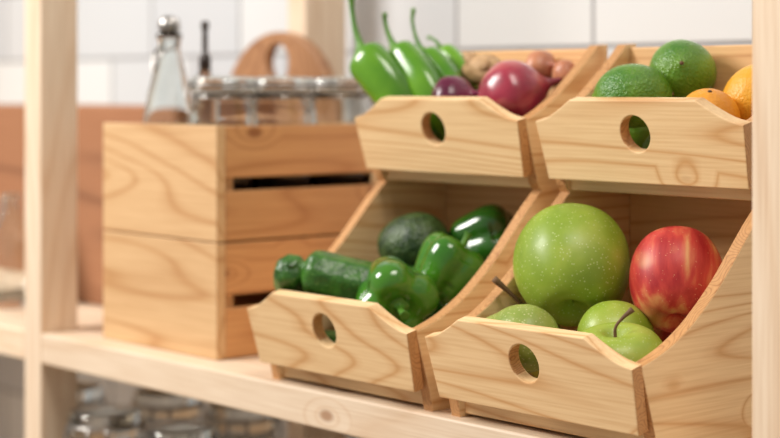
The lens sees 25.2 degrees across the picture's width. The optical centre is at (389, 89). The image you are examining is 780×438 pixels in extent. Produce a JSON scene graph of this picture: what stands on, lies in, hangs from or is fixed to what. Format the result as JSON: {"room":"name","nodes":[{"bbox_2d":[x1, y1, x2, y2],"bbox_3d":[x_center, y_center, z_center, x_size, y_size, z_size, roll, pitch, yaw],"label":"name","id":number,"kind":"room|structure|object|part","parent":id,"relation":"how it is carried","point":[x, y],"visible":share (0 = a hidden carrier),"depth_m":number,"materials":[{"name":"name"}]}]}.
{"room":"kitchen pantry","nodes":[
{"label":"kitchen pantry","id":0,"kind":"room"},
{"bbox_2d":[0,0,751,437],"bbox_3d":[0.117,-0.158,2.123,0.100,2.750,5.700,0,0,-41],"label":"wall","id":1,"kind":"structure","parent":0,"point":[117,41],"depth_m":2.36,"materials":[{"name":"white tile"}]},
{"bbox_3d":[-1.192,1.242,0.984,3.570,0.050,5.700,0,0,-41],"label":"floor","id":2,"kind":"structure","parent":0,"visible":0},
{"bbox_2d":[0,0,779,437],"bbox_3d":[-0.227,0.217,2.065,0.435,2.000,2.015,0,0,-41],"label":"wooden shelving unit","id":3,"kind":"object","parent":2,"relation":"on","point":[58,336],"visible":0.34,"depth_m":1.83,"materials":[{"name":"brown wood"}]},
{"bbox_2d":[0,193,24,308],"bbox_3d":[-0.468,0.198,2.156,0.064,0.138,0.064,0,0,-41],"label":"glass bottle","id":4,"kind":"object","parent":3,"relation":"on","point":[12,223],"visible":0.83,"depth_m":2.13,"materials":[{"name":"clear glass"}]},
{"bbox_3d":[-0.377,0.217,1.942,0.047,2.000,0.036,0,0,-41],"label":"post","id":5,"kind":"part","parent":3,"relation":"part of","materials":[{"name":"brown wood"}]},
{"bbox_2d":[0,104,145,305],"bbox_3d":[-0.368,0.143,2.270,0.140,0.246,0.540,0,0,-41],"label":"cutting board","id":6,"kind":"object","parent":3,"relation":"on","point":[91,118],"visible":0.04,"depth_m":2.17,"materials":[{"name":"brown wood"}]},
{"bbox_3d":[-0.238,0.283,2.064,0.322,0.033,0.036,0,0,-41],"label":"post rail","id":7,"kind":"part","parent":3,"relation":"part of","materials":[{"name":"brown wood"}]},
{"bbox_2d":[77,380,105,405],"bbox_3d":[-0.377,0.514,2.051,0.084,0.345,0.084,0,0,-44],"label":"glass jar","id":8,"kind":"object","parent":3,"relation":"on","point":[88,392],"visible":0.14,"depth_m":2.03,"materials":[{"name":"glass"}]},
{"bbox_2d":[64,403,144,437],"bbox_3d":[-0.309,0.514,1.897,0.084,0.345,0.084,0,0,-44],"label":"glass jar","id":9,"kind":"object","parent":3,"relation":"on","point":[98,420],"visible":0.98,"depth_m":1.87,"materials":[{"name":"glass"}]},
{"bbox_2d":[130,387,204,437],"bbox_3d":[-0.258,0.514,2.021,0.084,0.345,0.084,0,0,-44],"label":"glass jar","id":10,"kind":"object","parent":3,"relation":"on","point":[154,405],"visible":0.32,"depth_m":1.99,"materials":[{"name":"glass"}]},
{"bbox_2d":[142,418,220,437],"bbox_3d":[-0.217,0.514,1.806,0.084,0.345,0.084,0,0,-44],"label":"glass jar","id":11,"kind":"object","parent":3,"relation":"on","point":[168,428],"visible":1,"depth_m":1.79,"materials":[{"name":"glass"}]},
{"bbox_2d":[103,230,340,359],"bbox_3d":[-0.132,0.209,1.893,0.287,0.115,0.211,0,0,-41],"label":"wooden crate","id":12,"kind":"object","parent":3,"relation":"on","point":[186,296],"visible":0.52,"depth_m":1.77,"materials":[{"name":"brown wood"}]},
{"bbox_2d":[103,123,378,241],"bbox_3d":[-0.132,0.093,1.893,0.287,0.115,0.211,0,0,-41],"label":"wooden crate","id":13,"kind":"object","parent":12,"relation":"on","point":[167,180],"visible":0.73,"depth_m":1.78,"materials":[{"name":"brown wood"}]},
{"bbox_2d":[143,16,191,124],"bbox_3d":[-0.236,0.030,1.864,0.062,0.219,0.062,0,0,-41],"label":"glass bottle","id":14,"kind":"object","parent":13,"relation":"in","point":[165,104],"visible":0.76,"depth_m":1.85,"materials":[{"name":"glass"}]},
{"bbox_2d":[198,21,211,76],"bbox_3d":[-0.202,0.032,1.900,0.031,0.215,0.031,0,0,-41],"label":"oil bottle","id":15,"kind":"object","parent":13,"relation":"in","point":[204,58],"visible":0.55,"depth_m":1.90,"materials":[{"name":"clear glass"}]},
{"bbox_2d":[184,75,258,189],"bbox_3d":[-0.172,0.062,1.797,0.074,0.155,0.074,0,0,3],"label":"glass jar","id":16,"kind":"object","parent":13,"relation":"in","point":[220,100],"visible":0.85,"depth_m":1.77,"materials":[{"name":"glass"}]},
{"bbox_2d":[254,75,316,188],"bbox_3d":[-0.114,0.062,1.847,0.074,0.155,0.074,0,0,3],"label":"glass jar","id":17,"kind":"object","parent":13,"relation":"in","point":[279,100],"visible":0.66,"depth_m":1.82,"materials":[{"name":"glass"}]},
{"bbox_2d":[312,76,371,186],"bbox_3d":[-0.056,0.062,1.898,0.074,0.155,0.074,0,0,3],"label":"glass jar","id":18,"kind":"object","parent":13,"relation":"in","point":[337,99],"visible":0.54,"depth_m":1.87,"materials":[{"name":"glass"}]},
{"bbox_2d":[204,403,281,437],"bbox_3d":[-0.164,0.514,1.944,0.084,0.345,0.084,0,0,-44],"label":"glass jar","id":19,"kind":"object","parent":3,"relation":"on","point":[230,422],"visible":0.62,"depth_m":1.91,"materials":[{"name":"glass"}]},
{"bbox_2d":[231,32,334,77],"bbox_3d":[-0.134,0.098,2.145,0.014,0.338,0.230,0,0,-41],"label":"chopping board","id":20,"kind":"object","parent":3,"relation":"on","point":[305,58],"visible":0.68,"depth_m":2.13,"materials":[{"name":"brown wood"}]},
{"bbox_3d":[-0.092,0.217,2.191,0.066,2.000,0.036,0,0,-41],"label":"post","id":21,"kind":"part","parent":3,"relation":"part of","materials":[{"name":"brown wood"}]},
{"bbox_2d":[247,45,607,410],"bbox_3d":[0.032,0.113,1.591,0.250,0.308,0.221,0,0,-41],"label":"wooden bin","id":22,"kind":"object","parent":3,"relation":"on","point":[488,153],"visible":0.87,"depth_m":1.56,"materials":[{"name":"brown wood"}]},
{"bbox_2d":[273,254,304,292],"bbox_3d":[-0.089,0.171,1.584,0.033,0.045,0.047,0,0,1],"label":"zucchini","id":23,"kind":"object","parent":22,"relation":"in","point":[286,275],"visible":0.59,"depth_m":1.56,"materials":[{"name":"green food"}]},
{"bbox_2d":[324,330,335,342],"bbox_3d":[-0.027,0.232,1.542,0.126,0.033,0.036,0,0,43],"label":"zucchini","id":24,"kind":"object","parent":22,"relation":"in","point":[331,334],"visible":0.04,"depth_m":1.55,"materials":[{"name":"green food"}]},
{"bbox_2d":[355,256,438,327],"bbox_3d":[0.004,0.183,1.523,0.073,0.074,0.079,0,0,-19],"label":"bell pepper","id":25,"kind":"object","parent":24,"relation":"on","point":[408,293],"visible":0.82,"depth_m":1.50,"materials":[{"name":"green food"}]},
{"bbox_2d":[298,250,372,299],"bbox_3d":[-0.045,0.171,1.567,0.076,0.053,0.046,0,0,7],"label":"zucchini","id":26,"kind":"object","parent":22,"relation":"in","point":[326,273],"visible":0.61,"depth_m":1.55,"materials":[{"name":"green food"}]},
{"bbox_2d":[348,0,412,103],"bbox_3d":[-0.006,-0.021,1.674,0.086,0.144,0.043,0,0,35],"label":"chili pepper","id":27,"kind":"object","parent":22,"relation":"in","point":[375,69],"visible":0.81,"depth_m":1.66,"materials":[{"name":"green food"}]},
{"bbox_2d":[377,212,448,265],"bbox_3d":[0.023,0.143,1.630,0.069,0.058,0.058,0,0,32],"label":"avocado","id":28,"kind":"object","parent":22,"relation":"in","point":[402,238],"visible":0.6,"depth_m":1.61,"materials":[{"name":"green food"}]},
{"bbox_2d":[382,12,444,137],"bbox_3d":[0.025,-0.015,1.671,0.036,0.122,0.089,0,0,-41],"label":"chili pepper","id":29,"kind":"object","parent":22,"relation":"in","point":[421,76],"visible":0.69,"depth_m":1.65,"materials":[{"name":"green food"}]},
{"bbox_2d":[425,301,444,320],"bbox_3d":[0.046,0.220,1.592,0.055,0.063,0.057,0,0,12],"label":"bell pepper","id":30,"kind":"object","parent":22,"relation":"in","point":[440,305],"visible":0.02,"depth_m":1.57,"materials":[{"name":"green food"}]},
{"bbox_2d":[411,8,461,77],"bbox_3d":[0.050,-0.020,1.677,0.031,0.120,0.087,0,0,-41],"label":"chili pepper","id":31,"kind":"object","parent":22,"relation":"in","point":[439,60],"visible":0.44,"depth_m":1.67,"materials":[{"name":"green food"}]},
{"bbox_2d":[430,122,444,141],"bbox_3d":[0.051,0.046,1.703,0.043,0.052,0.044,0,0,3],"label":"bell pepper","id":32,"kind":"object","parent":22,"relation":"on","point":[437,134],"visible":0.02,"depth_m":1.68,"materials":[{"name":"green food"}]},
{"bbox_2d":[415,231,484,304],"bbox_3d":[0.053,0.159,1.562,0.061,0.064,0.056,0,0,-16],"label":"bell pepper","id":33,"kind":"object","parent":22,"relation":"in","point":[446,259],"visible":0.7,"depth_m":1.54,"materials":[{"name":"green food"}]},
{"bbox_2d":[427,35,478,89],"bbox_3d":[0.063,-0.011,1.697,0.026,0.086,0.081,0,0,-36],"label":"chili pepper","id":34,"kind":"object","parent":22,"relation":"in","point":[456,57],"visible":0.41,"depth_m":1.69,"materials":[{"name":"green food"}]},
{"bbox_2d":[431,75,478,120],"bbox_3d":[0.060,0.010,1.625,0.045,0.047,0.045,0,0,-9],"label":"onion","id":35,"kind":"object","parent":22,"relation":"in","point":[452,85],"visible":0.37,"depth_m":1.61,"materials":[{"name":"purple food"}]},
{"bbox_2d":[460,52,500,83],"bbox_3d":[0.088,-0.021,1.659,0.029,0.031,0.065,0,0,-33],"label":"ginger root","id":36,"kind":"object","parent":22,"relation":"in","point":[475,66],"visible":0.62,"depth_m":1.65,"materials":[{"name":"beige food"}]},
{"bbox_3d":[0.123,0.115,1.670,0.010,0.305,0.197,0,0,-41],"label":"panel","id":37,"kind":"part","parent":22,"relation":"part of","materials":[{"name":"brown wood"}]},
{"bbox_2d":[477,60,560,116],"bbox_3d":[0.112,0.004,1.581,0.063,0.063,0.065,0,0,43],"label":"onion","id":38,"kind":"object","parent":22,"relation":"in","point":[517,87],"visible":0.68,"depth_m":1.56,"materials":[{"name":"red food"}]},
{"bbox_2d":[525,50,556,77],"bbox_3d":[0.140,-0.020,1.616,0.032,0.033,0.032,0,0,9],"label":"shallot","id":39,"kind":"object","parent":22,"relation":"in","point":[543,62],"visible":0.62,"depth_m":1.60,"materials":[{"name":"orange food"}]},
{"bbox_2d":[552,60,574,85],"bbox_3d":[0.161,-0.014,1.595,0.026,0.027,0.026,0,0,33],"label":"shallot","id":40,"kind":"object","parent":22,"relation":"in","point":[561,68],"visible":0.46,"depth_m":1.58,"materials":[{"name":"orange food"}]},
{"label":"bell pepper","id":41,"kind":"object","parent":22,"relation":"in","visible":0},
{"bbox_2d":[449,204,512,260],"bbox_3d":[0.093,0.139,1.629,0.073,0.066,0.065,0,0,30],"label":"bell pepper","id":42,"kind":"object","parent":41,"relation":"on","point":[486,224],"visible":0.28,"depth_m":1.60,"materials":[{"name":"green food"}]},
{"bbox_2d":[425,44,751,437],"bbox_3d":[0.191,0.113,1.408,0.250,0.308,0.221,0,0,-41],"label":"wooden bin","id":43,"kind":"object","parent":3,"relation":"on","point":[695,170],"visible":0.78,"depth_m":1.36,"materials":[{"name":"brown wood"}]},
{"bbox_2d":[487,304,558,372],"bbox_3d":[0.101,0.197,1.390,0.073,0.054,0.054,0,0,40],"label":"pear","id":44,"kind":"object","parent":43,"relation":"in","point":[519,313],"visible":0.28,"depth_m":1.37,"materials":[{"name":"green food"}]},
{"bbox_2d":[491,276,565,377],"bbox_3d":[0.125,0.199,1.446,0.072,0.090,0.047,0,0,-36],"label":"pear","id":45,"kind":"object","parent":43,"relation":"in","point":[496,280],"visible":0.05,"depth_m":1.44,"materials":[{"name":"food"}]},
{"bbox_2d":[513,203,629,326],"bbox_3d":[0.150,0.144,1.441,0.096,0.101,0.102,0,0,-13],"label":"apple","id":46,"kind":"object","parent":43,"relation":"in","point":[569,259],"visible":0.93,"depth_m":1.41,"materials":[{"name":"green food"}]},
{"bbox_2d":[577,300,654,332],"bbox_3d":[0.180,0.198,1.382,0.063,0.063,0.061,0,0,-18],"label":"apple","id":47,"kind":"object","parent":43,"relation":"in","point":[613,310],"visible":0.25,"depth_m":1.37,"materials":[{"name":"green food"}]},
{"bbox_2d":[582,307,661,361],"bbox_3d":[0.172,0.205,1.316,0.078,0.085,0.076,0,0,-17],"label":"apple","id":48,"kind":"object","parent":43,"relation":"in","point":[633,341],"visible":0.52,"depth_m":1.30,"materials":[{"name":"green food"}]},
{"bbox_2d":[592,64,673,127],"bbox_3d":[0.203,0.005,1.459,0.063,0.054,0.058,0,0,-12],"label":"lime","id":49,"kind":"object","parent":43,"relation":"in","point":[627,80],"visible":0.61,"depth_m":1.44,"materials":[{"name":"green food"}]},
{"bbox_2d":[629,126,649,147],"bbox_3d":[0.211,0.048,1.515,0.055,0.050,0.052,0,0,-9],"label":"lime","id":50,"kind":"object","parent":43,"relation":"on","point":[639,135],"visible":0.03,"depth_m":1.49,"materials":[{"name":"green food"}]},
{"bbox_2d":[642,135,649,148],"bbox_3d":[0.235,0.052,1.454,0.057,0.042,0.042,0,0,43],"label":"lime","id":51,"kind":"object","parent":43,"relation":"on","point":[647,141],"visible":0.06,"depth_m":1.45,"materials":[{"name":"green food"}]},
{"bbox_2d":[653,327,671,341],"bbox_3d":[0.243,0.218,1.460,0.057,0.052,0.060,0,0,-17],"label":"apple","id":52,"kind":"object","parent":43,"relation":"in","point":[662,335],"visible":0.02,"depth_m":1.44,"materials":[{"name":"red food"}]},
{"bbox_2d":[629,226,721,332],"bbox_3d":[0.229,0.151,1.391,0.077,0.085,0.080,0,0,-18],"label":"apple","id":53,"kind":"object","parent":43,"relation":"in","point":[671,268],"visible":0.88,"depth_m":1.36,"materials":[{"name":"red food"}]},
{"bbox_2d":[649,39,716,96],"bbox_3d":[0.247,-0.014,1.475,0.058,0.058,0.063,0,0,-14],"label":"lime","id":54,"kind":"object","parent":43,"relation":"in","point":[688,67],"visible":0.8,"depth_m":1.45,"materials":[{"name":"green food"}]},
{"bbox_3d":[0.282,0.115,1.487,0.010,0.305,0.197,0,0,-41],"label":"panel","id":55,"kind":"part","parent":43,"relation":"part of","materials":[{"name":"brown wood"}]},
{"bbox_2d":[687,88,740,118],"bbox_3d":[0.255,0.023,1.395,0.050,0.049,0.050,0,0,-16],"label":"orange","id":56,"kind":"object","parent":43,"relation":"in","point":[720,99],"visible":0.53,"depth_m":1.38,"materials":[{"name":"orange food"}]},
{"bbox_2d":[723,65,751,119],"bbox_3d":[0.297,0.008,1.417,0.054,0.058,0.054,0,0,-19],"label":"orange","id":57,"kind":"object","parent":43,"relation":"in","point":[739,86],"visible":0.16,"depth_m":1.40,"materials":[{"name":"orange food"}]},
{"bbox_3d":[0.276,0.217,1.191,0.047,2.000,0.036,0,0,-41],"label":"post","id":58,"kind":"part","parent":3,"relation":"part of","materials":[{"name":"brown wood"}]}
]}

